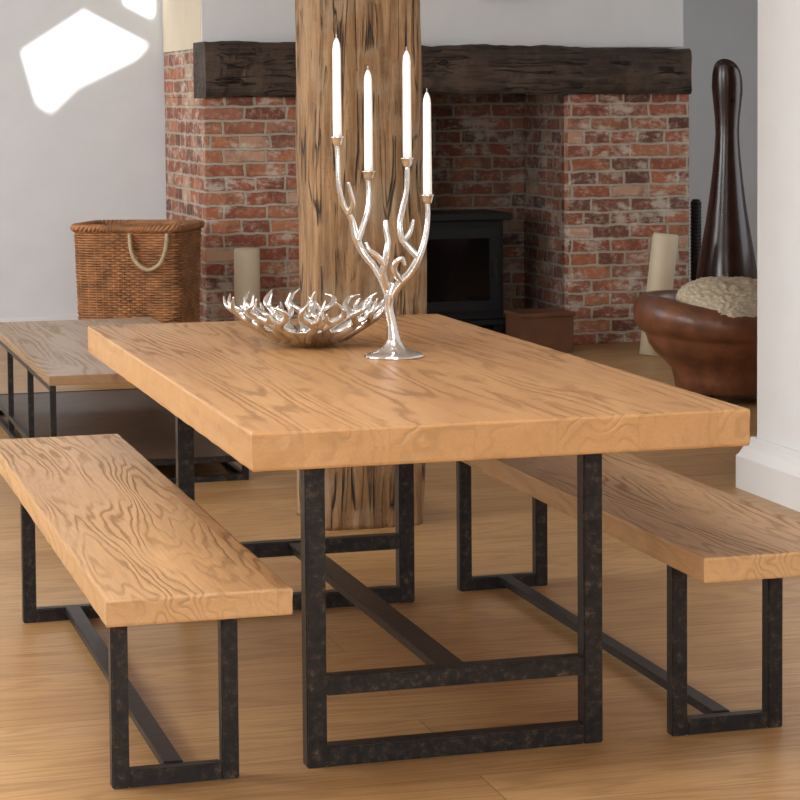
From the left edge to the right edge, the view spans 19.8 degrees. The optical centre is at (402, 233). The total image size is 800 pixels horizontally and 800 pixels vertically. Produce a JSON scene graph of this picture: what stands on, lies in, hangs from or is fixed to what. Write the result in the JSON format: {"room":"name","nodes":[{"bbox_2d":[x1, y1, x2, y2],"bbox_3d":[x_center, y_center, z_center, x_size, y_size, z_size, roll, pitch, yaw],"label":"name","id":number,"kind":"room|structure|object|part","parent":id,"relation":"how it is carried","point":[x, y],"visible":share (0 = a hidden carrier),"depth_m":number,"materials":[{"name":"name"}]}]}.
{"room":"dining room","nodes":[
{"label":"dining room","id":0,"kind":"room"},
{"bbox_2d":[0,0,757,318],"bbox_3d":[-1.149,-0.701,13.515,9.600,2.600,0.150,-1,4,-16],"label":"wall","id":1,"kind":"structure","parent":0,"point":[82,99],"depth_m":13.26,"materials":[{"name":"white paint"}]},
{"bbox_2d":[0,316,78,321],"bbox_3d":[-3.558,0.592,12.810,4.520,0.140,0.020,-1,4,-16],"label":"baseboard","id":2,"kind":"structure","parent":1,"relation":"attached to","point":[68,317],"depth_m":13.22,"materials":[{"name":"white paint"}]},
{"bbox_2d":[0,342,799,799],"bbox_3d":[0.932,1.058,6.372,9.600,0.100,15.400,-1,4,-16],"label":"floor","id":3,"kind":"structure","parent":0,"point":[55,737],"depth_m":5.59,"materials":[{"name":"brown wood"}]},
{"bbox_2d":[0,317,248,483],"bbox_3d":[-1.194,0.648,9.266,0.720,0.410,2.070,-1,4,-16],"label":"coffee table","id":4,"kind":"object","parent":3,"relation":"on","point":[55,353],"visible":0.48,"depth_m":9.21,"materials":[{"name":"brown wood"}]},
{"bbox_2d":[0,389,228,458],"bbox_3d":[-1.193,0.772,9.273,0.676,0.018,2.026,-1,4,-16],"label":"shelf","id":5,"kind":"object","parent":4,"relation":"attached to","point":[132,414],"depth_m":9.37,"materials":[{"name":"brown wood"}]},
{"bbox_2d":[70,219,204,322],"bbox_3d":[-1.351,0.325,11.739,0.618,0.766,0.517,0,3,11],"label":"basket","id":6,"kind":"object","parent":3,"relation":"on","point":[128,268],"visible":0.8,"depth_m":11.53,"materials":[{"name":"wicker"}]},
{"bbox_3d":[-1.272,0.097,11.468,0.217,0.193,0.042,0,3,11],"label":"rope handle","id":7,"kind":"part","parent":6,"relation":"part of","materials":[{"name":"beige fabric"}]},
{"bbox_2d":[0,434,292,788],"bbox_3d":[-0.678,0.852,5.412,0.364,0.450,2.145,-1,4,-16],"label":"bench","id":8,"kind":"object","parent":3,"relation":"on","point":[140,550],"visible":1,"depth_m":4.83,"materials":[{"name":"wood"}]},
{"bbox_3d":[-0.890,0.837,6.153,0.261,0.396,0.035,-1,4,-16],"label":"leg frame","id":9,"kind":"part","parent":8,"relation":"part of","materials":[{"name":"metal"}]},
{"bbox_3d":[-0.680,0.654,5.401,0.364,0.054,2.145,-1,4,-16],"label":"seat","id":10,"kind":"part","parent":8,"relation":"part of","materials":[{"name":"brown wood"}]},
{"bbox_3d":[-0.466,0.921,4.675,0.261,0.396,0.035,-1,4,-16],"label":"leg frame","id":11,"kind":"part","parent":8,"relation":"part of","materials":[{"name":"metal"}]},
{"bbox_2d":[234,247,259,320],"bbox_3d":[-0.818,0.381,12.082,0.136,0.605,0.136,-1,4,-16],"label":"pillar candle","id":12,"kind":"object","parent":3,"relation":"on","point":[246,259],"visible":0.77,"depth_m":12.02,"materials":[{"name":"beige wax"}]},
{"bbox_2d":[295,0,426,530],"bbox_3d":[-0.144,-0.353,7.510,0.397,2.600,0.368,-1,4,-16],"label":"timber post","id":13,"kind":"object","parent":3,"relation":"on","point":[374,34],"visible":0.53,"depth_m":7.36,"materials":[{"name":"brown wood"}]},
{"bbox_2d":[88,314,749,768],"bbox_3d":[-0.088,0.685,5.537,1.025,0.760,2.163,-1,4,-16],"label":"dining table","id":14,"kind":"object","parent":3,"relation":"on","point":[475,392],"visible":0.93,"depth_m":4.89,"materials":[{"name":"wood"}]},
{"bbox_3d":[-0.289,0.683,6.244,0.654,0.684,0.043,-1,4,-16],"label":"leg frame","id":15,"kind":"part","parent":14,"relation":"part of","materials":[{"name":"metal"}]},
{"bbox_2d":[223,288,384,347],"bbox_3d":[-0.240,0.218,5.853,0.420,0.136,0.426,-2,4,-18],"label":"fruit bowl","id":16,"kind":"object","parent":14,"relation":"on","point":[276,325],"visible":0.98,"depth_m":5.77,"materials":[{"name":"metal"}]},
{"bbox_3d":[-0.236,0.263,5.856,0.250,0.046,0.250,-1,4,-16],"label":"dish","id":17,"kind":"part","parent":16,"relation":"part of","materials":[{"name":"metal"}]},
{"bbox_2d":[331,34,433,359],"bbox_3d":[-0.044,-0.090,5.567,0.226,0.783,0.148,1,4,26],"label":"candelabra","id":18,"kind":"object","parent":14,"relation":"on","point":[393,349],"visible":1,"depth_m":5.56,"materials":[{"name":"metal"}]},
{"bbox_2d":[332,38,341,135],"bbox_3d":[-0.159,-0.347,5.543,0.022,0.247,0.022,0,3,0],"label":"candle","id":19,"kind":"object","parent":18,"relation":"on","point":[336,51],"depth_m":5.54,"materials":[{"name":"white wax"}]},
{"bbox_2d":[331,136,343,145],"bbox_3d":[-0.158,-0.222,5.550,0.032,0.024,0.032,0,3,0],"label":"cup","id":20,"kind":"object","parent":18,"relation":"on","point":[337,140],"depth_m":5.54,"materials":[{"name":"metal"}]},
{"bbox_2d":[362,171,374,180],"bbox_3d":[-0.083,-0.140,5.577,0.032,0.024,0.032,0,3,0],"label":"cup","id":21,"kind":"object","parent":18,"relation":"on","point":[368,175],"depth_m":5.57,"materials":[{"name":"metal"}]},
{"bbox_2d":[364,70,372,170],"bbox_3d":[-0.084,-0.269,5.570,0.022,0.254,0.022,0,3,0],"label":"candle","id":22,"kind":"object","parent":18,"relation":"on","point":[368,121],"depth_m":5.56,"materials":[{"name":"white wax"}]},
{"bbox_2d":[401,157,413,166],"bbox_3d":[0.011,-0.172,5.573,0.032,0.024,0.032,0,3,0],"label":"cup","id":23,"kind":"object","parent":18,"relation":"on","point":[406,161],"depth_m":5.56,"materials":[{"name":"metal"}]},
{"bbox_2d":[403,51,411,157],"bbox_3d":[0.010,-0.308,5.565,0.022,0.269,0.022,0,3,0],"label":"candle","id":24,"kind":"object","parent":18,"relation":"on","point":[407,134],"depth_m":5.56,"materials":[{"name":"white wax"}]},
{"bbox_2d":[421,194,433,203],"bbox_3d":[0.060,-0.082,5.559,0.032,0.024,0.032,0,3,0],"label":"cup","id":25,"kind":"object","parent":18,"relation":"on","point":[427,198],"depth_m":5.55,"materials":[{"name":"metal"}]},
{"bbox_2d":[423,92,431,194],"bbox_3d":[0.059,-0.212,5.551,0.022,0.257,0.022,0,3,0],"label":"candle","id":26,"kind":"object","parent":18,"relation":"on","point":[427,151],"depth_m":5.54,"materials":[{"name":"white wax"}]},
{"bbox_3d":[0.108,0.762,4.856,0.654,0.684,0.043,-1,4,-16],"label":"leg frame","id":27,"kind":"part","parent":14,"relation":"part of","materials":[{"name":"metal"}]},
{"bbox_2d":[162,0,691,344],"bbox_3d":[0.128,-0.687,13.107,2.790,2.600,1.318,-1,4,-16],"label":"fireplace","id":28,"kind":"object","parent":3,"relation":"on","point":[587,165],"visible":0.7,"depth_m":12.82,"materials":[{"name":"red brick"}]},
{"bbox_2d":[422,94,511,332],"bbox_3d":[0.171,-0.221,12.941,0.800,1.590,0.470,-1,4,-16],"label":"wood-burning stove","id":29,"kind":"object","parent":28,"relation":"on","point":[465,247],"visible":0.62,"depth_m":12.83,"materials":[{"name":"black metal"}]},
{"bbox_3d":[0.223,0.208,12.795,0.540,0.350,0.010,-1,4,-16],"label":"door glass","id":30,"kind":"part","parent":29,"relation":"part of","materials":[{"name":"black glass"}]},
{"bbox_3d":[0.224,0.208,12.792,0.660,0.470,0.032,-1,4,-16],"label":"door frame","id":31,"kind":"part","parent":29,"relation":"part of","materials":[{"name":"black metal"}]},
{"bbox_3d":[0.168,-0.097,12.963,0.800,0.040,0.440,-1,4,-16],"label":"plate","id":32,"kind":"part","parent":29,"relation":"part of","materials":[{"name":"black metal"}]},
{"bbox_3d":[0.171,0.496,13.003,0.760,0.030,0.430,-1,4,-16],"label":"plate","id":33,"kind":"part","parent":29,"relation":"part of","materials":[{"name":"black metal"}]},
{"bbox_3d":[0.519,0.198,12.841,0.015,0.100,0.040,-1,4,-16],"label":"handle","id":34,"kind":"part","parent":29,"relation":"part of","materials":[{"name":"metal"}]},
{"bbox_2d":[503,308,575,352],"bbox_3d":[0.744,0.534,12.528,0.320,0.222,0.280,-1,4,-16],"label":"box","id":35,"kind":"object","parent":3,"relation":"on","point":[552,328],"visible":0.73,"depth_m":12.42,"materials":[{"name":"brown wood"}]},
{"bbox_3d":[0.743,0.434,12.522,0.320,0.022,0.280,-1,4,-16],"label":"lid","id":36,"kind":"part","parent":35,"relation":"part of","materials":[{"name":"brown wood"}]},
{"bbox_2d":[456,452,799,735],"bbox_3d":[0.492,0.822,5.763,0.364,0.450,2.145,-1,4,-16],"label":"bench","id":37,"kind":"object","parent":3,"relation":"on","point":[702,532],"visible":0.66,"depth_m":5.11,"materials":[{"name":"wood"}]},
{"bbox_3d":[0.281,0.807,6.504,0.261,0.396,0.035,-1,4,-16],"label":"leg frame","id":38,"kind":"part","parent":37,"relation":"part of","materials":[{"name":"metal"}]},
{"bbox_3d":[0.491,0.624,5.752,0.364,0.054,2.145,-1,4,-16],"label":"seat","id":39,"kind":"part","parent":37,"relation":"part of","materials":[{"name":"brown wood"}]},
{"bbox_3d":[0.705,0.891,5.026,0.261,0.396,0.035,-1,4,-16],"label":"leg frame","id":40,"kind":"part","parent":37,"relation":"part of","materials":[{"name":"metal"}]},
{"bbox_2d":[639,232,678,355],"bbox_3d":[1.372,0.328,12.311,0.217,0.666,0.140,-1,4,-16],"label":"pillar candle","id":41,"kind":"object","parent":3,"relation":"on","point":[664,246],"visible":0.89,"depth_m":12.25,"materials":[{"name":"beige wax"}]},
{"bbox_2d":[633,276,756,398],"bbox_3d":[1.484,0.352,10.428,0.922,0.822,0.801,-1,4,-16],"label":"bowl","id":42,"kind":"object","parent":3,"relation":"on","point":[705,329],"visible":0.67,"depth_m":10.18,"materials":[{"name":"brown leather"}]},
{"bbox_2d":[675,276,756,317],"bbox_3d":[1.527,0.307,10.312,0.577,0.168,0.477,0,18,-24],"label":"cushion","id":43,"kind":"object","parent":42,"relation":"on","point":[719,296],"depth_m":10.18,"materials":[{"name":"beige fabric"}]},
{"bbox_2d":[690,199,701,280],"bbox_3d":[1.692,0.199,13.260,0.090,0.790,0.088,-1,4,-16],"label":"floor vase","id":44,"kind":"object","parent":3,"relation":"on","point":[695,206],"visible":0.56,"depth_m":13.23,"materials":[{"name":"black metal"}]},
{"bbox_2d":[696,59,756,278],"bbox_3d":[1.777,-0.160,12.587,0.344,1.585,0.344,-1,4,-16],"label":"wooden vase","id":45,"kind":"object","parent":3,"relation":"on","point":[727,249],"visible":0.74,"depth_m":12.49,"materials":[{"name":"brown wood"}]},
{"bbox_2d":[757,0,799,450],"bbox_3d":[2.643,-0.144,3.611,0.265,2.600,9.290,-1,4,-16],"label":"wall","id":46,"kind":"structure","parent":0,"point":[778,149],"depth_m":7.88,"materials":[{"name":"white paint"}]},
{"bbox_2d":[736,436,799,511],"bbox_3d":[2.612,1.059,3.725,0.320,0.185,9.295,-1,4,-16],"label":"baseboard","id":47,"kind":"structure","parent":46,"relation":"attached to","point":[766,469],"depth_m":7.89,"materials":[{"name":"white paint"}]}
]}

